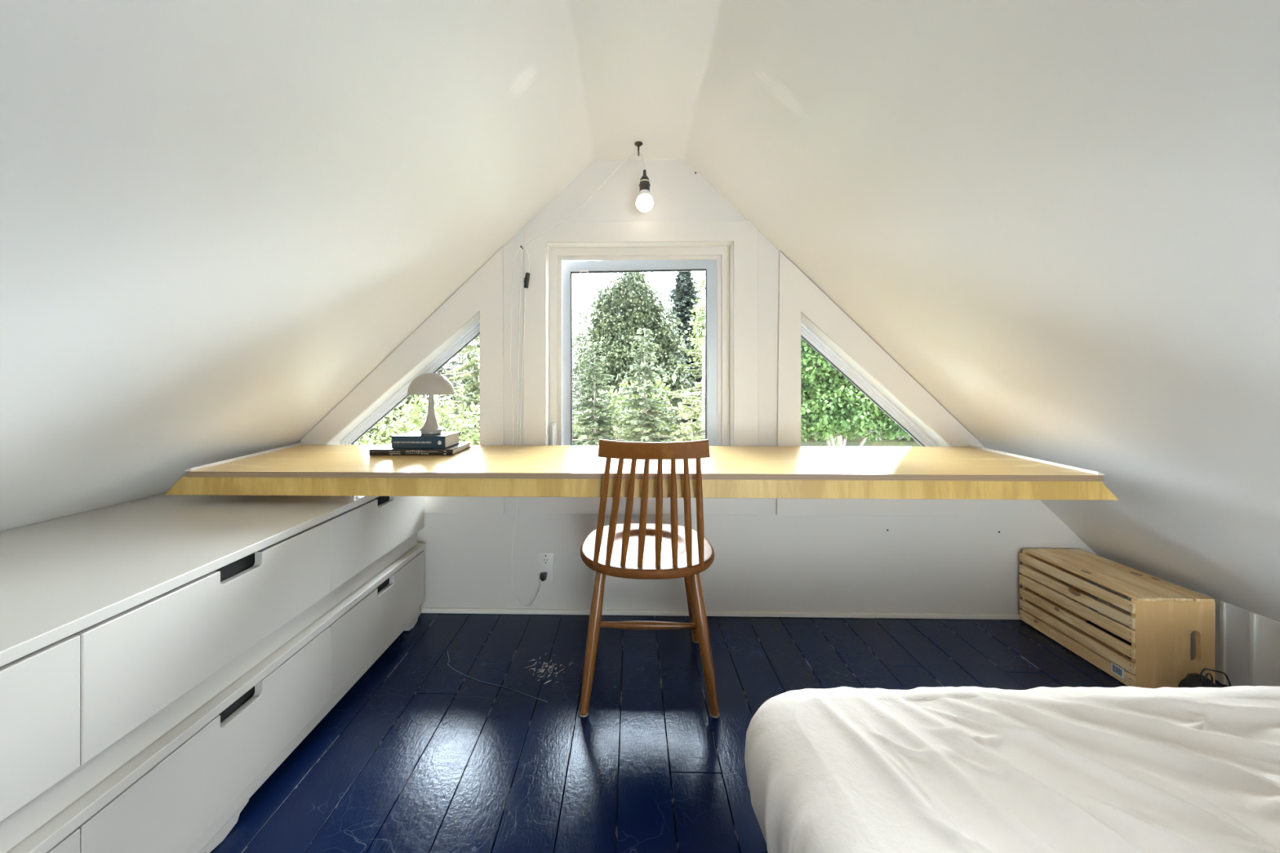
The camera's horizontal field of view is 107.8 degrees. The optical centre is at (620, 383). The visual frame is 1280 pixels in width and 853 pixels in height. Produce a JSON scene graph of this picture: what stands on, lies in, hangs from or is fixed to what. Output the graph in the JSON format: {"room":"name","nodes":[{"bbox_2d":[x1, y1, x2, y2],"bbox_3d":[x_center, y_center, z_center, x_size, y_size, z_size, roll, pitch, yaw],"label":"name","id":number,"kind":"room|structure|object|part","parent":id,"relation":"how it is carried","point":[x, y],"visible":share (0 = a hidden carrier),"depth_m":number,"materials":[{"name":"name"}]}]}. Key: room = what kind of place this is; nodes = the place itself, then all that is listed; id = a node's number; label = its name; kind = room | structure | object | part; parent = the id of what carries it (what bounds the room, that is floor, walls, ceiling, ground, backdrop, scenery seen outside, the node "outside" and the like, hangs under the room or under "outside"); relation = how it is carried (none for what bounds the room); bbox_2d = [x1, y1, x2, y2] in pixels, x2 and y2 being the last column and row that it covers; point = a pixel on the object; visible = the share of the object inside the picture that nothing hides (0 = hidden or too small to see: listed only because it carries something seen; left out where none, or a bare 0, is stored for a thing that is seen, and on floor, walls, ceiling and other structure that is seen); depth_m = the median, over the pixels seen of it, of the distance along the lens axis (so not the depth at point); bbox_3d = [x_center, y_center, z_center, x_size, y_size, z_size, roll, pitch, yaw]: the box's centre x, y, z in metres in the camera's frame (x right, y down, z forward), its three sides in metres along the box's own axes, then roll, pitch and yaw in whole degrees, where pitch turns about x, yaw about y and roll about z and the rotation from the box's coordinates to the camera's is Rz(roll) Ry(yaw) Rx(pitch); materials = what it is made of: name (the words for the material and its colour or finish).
{"room":"attic bedroom","nodes":[
{"label":"attic bedroom","id":0,"kind":"room"},
{"bbox_2d":[0,0,1279,622],"bbox_3d":[0.007,-0.233,-0.085,4.544,1.966,4.730,0,0,1],"label":"ceiling","id":1,"kind":"structure","parent":0,"point":[1060,220],"depth_m":1.09,"materials":[{"name":"white paint"}]},
{"bbox_2d":[634,141,642,155],"bbox_3d":[0.072,-0.966,1.934,0.034,0.059,0.039,0,0,38],"label":"ceiling hook","id":2,"kind":"object","parent":1,"relation":"attached to","point":[637,144],"visible":1,"depth_m":1.93,"materials":[{"name":"grey metal"}]},
{"bbox_3d":[0.074,-0.980,1.936,0.034,0.030,0.034,0,0,1],"label":"hook plate","id":3,"kind":"part","parent":2,"relation":"part of","materials":[{"name":"grey metal"}]},
{"bbox_2d":[298,159,1097,613],"bbox_3d":[0.057,0.017,2.154,4.244,2.226,0.150,0,0,1],"label":"wall","id":4,"kind":"structure","parent":0,"point":[766,561],"depth_m":2.07,"materials":[{"name":"white paint"}]},
{"bbox_2d":[301,247,504,513],"bbox_3d":[-0.979,-0.013,2.168,0.919,1.188,0.159,0,0,1],"label":"window","id":5,"kind":"structure","parent":4,"relation":"in","point":[483,292],"depth_m":2.08,"materials":[{"name":"white paint"}]},
{"bbox_3d":[-0.974,0.090,2.218,0.696,0.827,0.060,0,0,1],"label":"frame","id":6,"kind":"part","parent":5,"relation":"part of","materials":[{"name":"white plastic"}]},
{"bbox_2d":[537,552,554,581],"bbox_3d":[-0.335,0.822,2.084,0.072,0.126,0.007,0,0,1],"label":"wall outlet","id":7,"kind":"object","parent":4,"relation":"attached to","point":[545,560],"visible":0.9,"depth_m":2.08,"materials":[{"name":"white plastic"}]},
{"bbox_2d":[542,557,549,564],"bbox_3d":[-0.335,0.794,2.082,0.033,0.029,0.002,0,0,1],"label":"receptacle","id":8,"kind":"object","parent":7,"relation":"attached to","point":[545,561],"depth_m":2.08,"materials":[{"name":"white plastic"}]},
{"bbox_2d":[522,221,758,515],"bbox_3d":[0.087,-0.070,2.170,1.044,1.303,0.210,0,0,1],"label":"window","id":9,"kind":"structure","parent":4,"relation":"in","point":[714,260],"depth_m":2.08,"materials":[{"name":"white paint"}]},
{"bbox_3d":[-0.310,0.244,2.128,0.015,0.100,0.032,0,0,1],"label":"lever","id":10,"kind":"part","parent":9,"relation":"part of","materials":[{"name":"white plastic"}]},
{"bbox_3d":[-0.310,0.247,2.151,0.024,0.135,0.023,0,0,1],"label":"handle","id":11,"kind":"part","parent":9,"relation":"part of","materials":[{"name":"white plastic"}]},
{"bbox_2d":[510,152,653,608],"bbox_3d":[-0.185,0.026,2.008,0.660,1.946,0.071,0,0,16],"label":"pendant lamp","id":12,"kind":"object","parent":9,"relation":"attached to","point":[644,202],"visible":0.87,"depth_m":2.06,"materials":[{"name":"white"}]},
{"bbox_2d":[524,272,529,288],"bbox_3d":[-0.416,-0.455,2.066,0.027,0.069,0.016,0,0,1],"label":"switch","id":13,"kind":"object","parent":12,"relation":"attached to","point":[526,277],"depth_m":2.06,"materials":[{"name":"black plastic"}]},
{"bbox_3d":[0.099,-0.741,1.928,0.071,0.064,0.071,0,0,1],"label":"bulb","id":14,"kind":"part","parent":12,"relation":"part of","materials":[{"name":"white glass"}]},
{"bbox_2d":[639,180,650,191],"bbox_3d":[0.099,-0.811,1.928,0.047,0.036,0.047,0,0,1],"label":"socket","id":15,"kind":"object","parent":12,"relation":"attached to","point":[644,185],"depth_m":1.91,"materials":[{"name":"grey"}]},
{"bbox_3d":[0.082,-0.062,2.227,0.743,1.044,0.049,0,0,5],"label":"sash frame","id":16,"kind":"part","parent":9,"relation":"part of","materials":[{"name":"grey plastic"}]},
{"bbox_3d":[0.086,-0.061,2.185,0.831,1.131,0.068,0,0,1],"label":"frame","id":17,"kind":"part","parent":9,"relation":"part of","materials":[{"name":"white paint"}]},
{"bbox_2d":[419,607,1087,620],"bbox_3d":[0.055,1.020,2.072,4.044,0.021,0.014,0,0,1],"label":"baseboard","id":18,"kind":"structure","parent":4,"relation":"attached to","point":[451,611],"depth_m":2.06,"materials":[{"name":"beige paint"}]},
{"bbox_2d":[776,250,978,516],"bbox_3d":[1.125,-0.001,2.121,0.873,1.164,0.159,0,0,1],"label":"window","id":19,"kind":"structure","parent":4,"relation":"in","point":[797,294],"depth_m":2.05,"materials":[{"name":"white paint"}]},
{"bbox_3d":[1.125,0.095,2.170,0.661,0.818,0.060,0,0,1],"label":"frame","id":20,"kind":"part","parent":19,"relation":"part of","materials":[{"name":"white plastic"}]},
{"bbox_2d":[209,613,1228,852],"bbox_3d":[-0.012,1.100,-0.100,4.420,0.141,4.600,0,0,1],"label":"floor","id":21,"kind":"structure","parent":0,"point":[468,734],"depth_m":1.42,"materials":[{"name":"blue paint"}]},
{"bbox_2d":[6,543,425,852],"bbox_3d":[-1.254,0.864,1.081,0.764,0.331,1.934,0,0,1],"label":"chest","id":22,"kind":"object","parent":21,"relation":"on","point":[185,792],"visible":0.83,"depth_m":1.06,"materials":[{"name":"white paint"}]},
{"bbox_3d":[-0.900,0.838,0.448,0.020,0.220,0.632,0,0,1],"label":"drawer","id":23,"kind":"part","parent":22,"relation":"part of","materials":[{"name":"white paint"}]},
{"bbox_3d":[-0.886,0.838,1.081,0.020,0.220,0.632,0,0,1],"label":"drawer","id":24,"kind":"part","parent":22,"relation":"part of","materials":[{"name":"white paint"}]},
{"bbox_2d":[0,493,424,852],"bbox_3d":[-1.236,0.540,1.089,0.729,0.317,1.910,0,0,1],"label":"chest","id":25,"kind":"object","parent":22,"relation":"on","point":[119,622],"visible":0.89,"depth_m":0.95,"materials":[{"name":"white paint"}]},
{"bbox_3d":[-0.900,0.520,0.448,0.020,0.216,0.632,0,0,1],"label":"drawer","id":26,"kind":"part","parent":25,"relation":"part of","materials":[{"name":"white paint"}]},
{"bbox_3d":[-1.236,0.393,1.089,0.729,0.022,1.910,0,0,1],"label":"panel","id":27,"kind":"part","parent":25,"relation":"part of","materials":[{"name":"white paint"}]},
{"bbox_3d":[-0.886,0.520,1.081,0.020,0.216,0.632,0,0,1],"label":"drawer","id":28,"kind":"part","parent":25,"relation":"part of","materials":[{"name":"white paint"}]},
{"bbox_3d":[-0.872,0.520,1.715,0.020,0.216,0.632,0,0,1],"label":"drawer","id":29,"kind":"part","parent":25,"relation":"part of","materials":[{"name":"white paint"}]},
{"bbox_2d":[164,442,1118,500],"bbox_3d":[0.032,0.309,1.745,2.986,0.086,0.635,0,0,1],"label":"desk","id":30,"kind":"object","parent":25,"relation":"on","point":[971,472],"visible":0.98,"depth_m":1.46,"materials":[{"name":"brown wood"}]},
{"bbox_2d":[368,441,471,455],"bbox_3d":[-0.799,0.264,1.892,0.315,0.023,0.237,0,0,0],"label":"book","id":31,"kind":"object","parent":30,"relation":"on","point":[386,450],"visible":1,"depth_m":1.77,"materials":[{"name":"black paper"}]},
{"bbox_2d":[391,431,460,448],"bbox_3d":[-0.777,0.227,1.874,0.206,0.049,0.167,0,0,1],"label":"book","id":32,"kind":"object","parent":31,"relation":"on","point":[410,440],"visible":1,"depth_m":1.79,"materials":[{"name":"blue paper"}]},
{"bbox_2d":[407,373,453,435],"bbox_3d":[-0.760,0.081,1.870,0.175,0.244,0.175,0,0,1],"label":"table lamp","id":33,"kind":"object","parent":32,"relation":"on","point":[430,384],"visible":1,"depth_m":1.83,"materials":[{"name":"grey plastic"}]},
{"bbox_3d":[-0.760,0.002,1.870,0.175,0.086,0.175,0,0,1],"label":"lamp shade","id":34,"kind":"part","parent":33,"relation":"part of","materials":[{"name":"grey plastic"}]},
{"bbox_3d":[-0.760,0.113,1.870,0.093,0.150,0.093,0,0,1],"label":"stem","id":35,"kind":"part","parent":33,"relation":"part of","materials":[{"name":"grey plastic"}]},
{"bbox_3d":[-0.872,0.838,1.715,0.020,0.220,0.632,0,0,1],"label":"drawer","id":36,"kind":"part","parent":22,"relation":"part of","materials":[{"name":"white paint"}]},
{"bbox_2d":[578,439,719,718],"bbox_3d":[0.091,0.597,1.616,0.474,0.867,0.570,0,0,1],"label":"spindle chair","id":37,"kind":"object","parent":21,"relation":"on","point":[642,550],"visible":1,"depth_m":1.46,"materials":[{"name":"brown wood"}]},
{"bbox_3d":[-0.089,0.818,1.504,0.039,0.424,0.140,0,0,28],"label":"leg","id":38,"kind":"part","parent":37,"relation":"part of","materials":[{"name":"brown wood"}]},
{"bbox_3d":[0.093,0.593,1.675,0.474,0.046,0.452,0,0,1],"label":"seat","id":39,"kind":"part","parent":37,"relation":"part of","materials":[{"name":"brown wood"}]},
{"bbox_3d":[0.096,0.192,1.355,0.326,0.057,0.048,0,0,1],"label":"crest rail","id":40,"kind":"part","parent":37,"relation":"part of","materials":[{"name":"brown wood"}]},
{"bbox_3d":[0.273,0.816,1.828,0.038,0.426,0.118,0,0,40],"label":"leg","id":41,"kind":"part","parent":37,"relation":"part of","materials":[{"name":"brown wood"}]},
{"bbox_3d":[0.266,0.818,1.498,0.039,0.423,0.138,0,0,-30],"label":"leg","id":42,"kind":"part","parent":37,"relation":"part of","materials":[{"name":"brown wood"}]},
{"bbox_2d":[744,685,1279,852],"bbox_3d":[1.124,0.839,0.218,1.691,0.372,1.978,0,0,0],"label":"bed","id":43,"kind":"object","parent":21,"relation":"on","point":[842,769],"visible":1,"depth_m":0.89,"materials":[{"name":"beige fabric"}]},
{"bbox_2d":[1019,548,1215,688],"bbox_3d":[1.849,0.873,1.784,0.263,0.314,0.472,0,0,2],"label":"wooden crate","id":44,"kind":"object","parent":21,"relation":"on","point":[1165,615],"visible":0.88,"depth_m":1.64,"materials":[{"name":"brown wood"}]},
{"bbox_3d":[1.864,0.873,2.007,0.252,0.296,0.015,0,0,2],"label":"panel","id":45,"kind":"part","parent":44,"relation":"part of","materials":[{"name":"brown wood"}]},
{"bbox_3d":[1.846,0.873,1.560,0.252,0.296,0.015,0,0,2],"label":"panel","id":46,"kind":"part","parent":44,"relation":"part of","materials":[{"name":"brown wood"}]},
{"bbox_2d":[1177,668,1231,688],"bbox_3d":[1.846,0.961,1.480,0.133,0.134,0.089,0,0,-28],"label":"bag","id":47,"kind":"object","parent":21,"relation":"on","point":[1192,680],"visible":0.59,"depth_m":1.47,"materials":[{"name":"fabric"}]},
{"bbox_2d":[1097,555,1279,686],"bbox_3d":[2.124,0.960,-0.133,0.209,0.420,4.730,0,0,1],"label":"wall","id":48,"kind":"structure","parent":0,"point":[1247,643],"depth_m":1.55,"materials":[{"name":"white paint"}]},
{"label":"outside","id":49,"kind":"structure","parent":0,"visible":0},
{"bbox_2d":[357,402,921,446],"bbox_3d":[1.046,3.730,46.288,120.000,0.001,87.400,0,0,1],"label":"ground","id":50,"kind":"structure","parent":49,"point":[811,442],"depth_m":29.58,"materials":[{"name":"green plant"}]},
{"bbox_2d":[384,395,428,427],"bbox_3d":[-14.871,0.370,31.494,5.381,7.414,3.496,0,0,1],"label":"leafy tree","id":51,"kind":"object","parent":50,"relation":"on","point":[407,399],"visible":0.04,"depth_m":30.90,"materials":[{"name":"green plant"}]},
{"bbox_2d":[442,351,477,412],"bbox_3d":[-11.746,0.551,36.977,5.457,7.114,3.571,0,0,1],"label":"leafy tree","id":52,"kind":"object","parent":50,"relation":"on","point":[454,385],"visible":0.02,"depth_m":36.45,"materials":[{"name":"green plant"}]},
{"bbox_2d":[454,338,478,435],"bbox_3d":[-8.778,0.155,31.331,5.286,7.782,3.372,0,0,1],"label":"leafy tree","id":53,"kind":"object","parent":50,"relation":"on","point":[468,357],"visible":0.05,"depth_m":30.74,"materials":[{"name":"green plant"}]},
{"bbox_2d":[572,333,589,439],"bbox_3d":[-3.202,0.368,31.074,5.526,7.436,3.659,0,0,1],"label":"leafy tree","id":54,"kind":"object","parent":50,"relation":"on","point":[573,342],"visible":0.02,"depth_m":30.98,"materials":[{"name":"green plant"}]},
{"bbox_2d":[805,429,862,439],"bbox_3d":[13.685,0.154,30.843,5.117,7.365,3.312,0,0,1],"label":"leafy tree","id":55,"kind":"object","parent":50,"relation":"on","point":[811,437],"visible":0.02,"depth_m":30.61,"materials":[{"name":"green plant"}]},
{"bbox_2d":[891,433,915,440],"bbox_3d":[19.718,0.085,30.741,5.256,8.083,3.460,0,0,1],"label":"leafy tree","id":56,"kind":"object","parent":50,"relation":"on","point":[900,437],"visible":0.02,"depth_m":30.60,"materials":[{"name":"green plant"}]},
{"bbox_3d":[0.339,3.720,14.996,80.000,0.020,18.000,0,0,1],"label":"lawn","id":57,"kind":"structure","parent":50,"relation":"on","visible":0},
{"bbox_2d":[356,409,400,444],"bbox_3d":[-3.950,1.892,7.680,2.003,3.777,1.997,0,0,40],"label":"spruce tree","id":58,"kind":"object","parent":57,"relation":"on","point":[388,420],"visible":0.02,"depth_m":7.56,"materials":[{"name":"green plant"}]},
{"bbox_2d":[354,388,479,444],"bbox_3d":[-3.090,1.908,7.409,2.653,3.749,1.547,0,0,1],"label":"bush","id":59,"kind":"object","parent":57,"relation":"on","point":[415,424],"visible":0.32,"depth_m":7.24,"materials":[{"name":"green plant"}]},
{"bbox_2d":[409,354,477,435],"bbox_3d":[-3.666,1.322,9.878,2.956,4.916,2.693,0,0,-10],"label":"spruce tree","id":60,"kind":"object","parent":57,"relation":"on","point":[452,365],"visible":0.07,"depth_m":9.78,"materials":[{"name":"green plant"}]},
{"bbox_2d":[422,334,479,444],"bbox_3d":[-2.558,0.652,8.486,2.895,6.256,2.770,0,0,-28],"label":"spruce tree","id":61,"kind":"object","parent":57,"relation":"on","point":[473,387],"visible":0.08,"depth_m":8.28,"materials":[{"name":"green plant"}]},
{"bbox_2d":[572,309,592,439],"bbox_3d":[-1.420,0.587,16.545,1.710,6.387,1.576,0,0,1],"label":"spruce tree","id":62,"kind":"object","parent":57,"relation":"on","point":[579,331],"visible":0.27,"depth_m":16.43,"materials":[{"name":"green plant"}]},
{"bbox_2d":[572,341,631,445],"bbox_3d":[-0.339,1.548,7.625,1.840,4.465,1.744,0,0,-33],"label":"spruce tree","id":63,"kind":"object","parent":57,"relation":"on","point":[592,420],"visible":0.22,"depth_m":7.53,"materials":[{"name":"green plant"}]},
{"bbox_2d":[572,361,684,442],"bbox_3d":[0.105,1.684,8.347,2.410,4.196,1.558,0,0,-10],"label":"bush","id":64,"kind":"object","parent":57,"relation":"on","point":[618,423],"visible":0.2,"depth_m":8.23,"materials":[{"name":"green plant"}]},
{"bbox_2d":[572,271,696,437],"bbox_3d":[0.436,-0.049,13.952,3.742,7.660,2.755,0,0,-12],"label":"leafy tree","id":65,"kind":"object","parent":57,"relation":"on","point":[628,307],"visible":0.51,"depth_m":13.58,"materials":[{"name":"green plant"}]},
{"bbox_2d":[611,328,682,442],"bbox_3d":[0.365,1.478,7.029,2.085,4.604,2.114,0,0,23],"label":"spruce tree","id":66,"kind":"object","parent":57,"relation":"on","point":[648,370],"visible":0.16,"depth_m":6.92,"materials":[{"name":"green plant"}]},
{"bbox_2d":[665,271,705,437],"bbox_3d":[2.493,-0.460,17.877,4.549,8.481,4.554,0,0,-17],"label":"spruce tree","id":67,"kind":"object","parent":57,"relation":"on","point":[684,291],"visible":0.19,"depth_m":17.55,"materials":[{"name":"green plant"}]},
{"bbox_2d":[668,284,705,441],"bbox_3d":[1.678,0.898,8.343,3.309,5.764,3.179,0,0,-36],"label":"spruce tree","id":68,"kind":"object","parent":57,"relation":"on","point":[701,387],"visible":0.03,"depth_m":8.24,"materials":[{"name":"green plant"}]},
{"bbox_2d":[670,391,705,441],"bbox_3d":[0.924,1.944,6.364,1.660,3.674,1.716,0,0,20],"label":"spruce tree","id":69,"kind":"object","parent":57,"relation":"on","point":[691,426],"visible":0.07,"depth_m":6.34,"materials":[{"name":"green plant"}]},
{"bbox_2d":[680,271,705,373],"bbox_3d":[2.135,0.519,9.517,1.841,6.524,1.749,0,0,1],"label":"leafy tree","id":70,"kind":"object","parent":57,"relation":"on","point":[700,283],"visible":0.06,"depth_m":9.58,"materials":[{"name":"green plant"}]},
{"bbox_2d":[800,337,910,446],"bbox_3d":[3.954,0.849,8.539,4.007,5.863,2.814,0,0,1],"label":"maple tree","id":71,"kind":"object","parent":57,"relation":"on","point":[832,406],"visible":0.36,"depth_m":7.76,"materials":[{"name":"green plant"}]}
]}

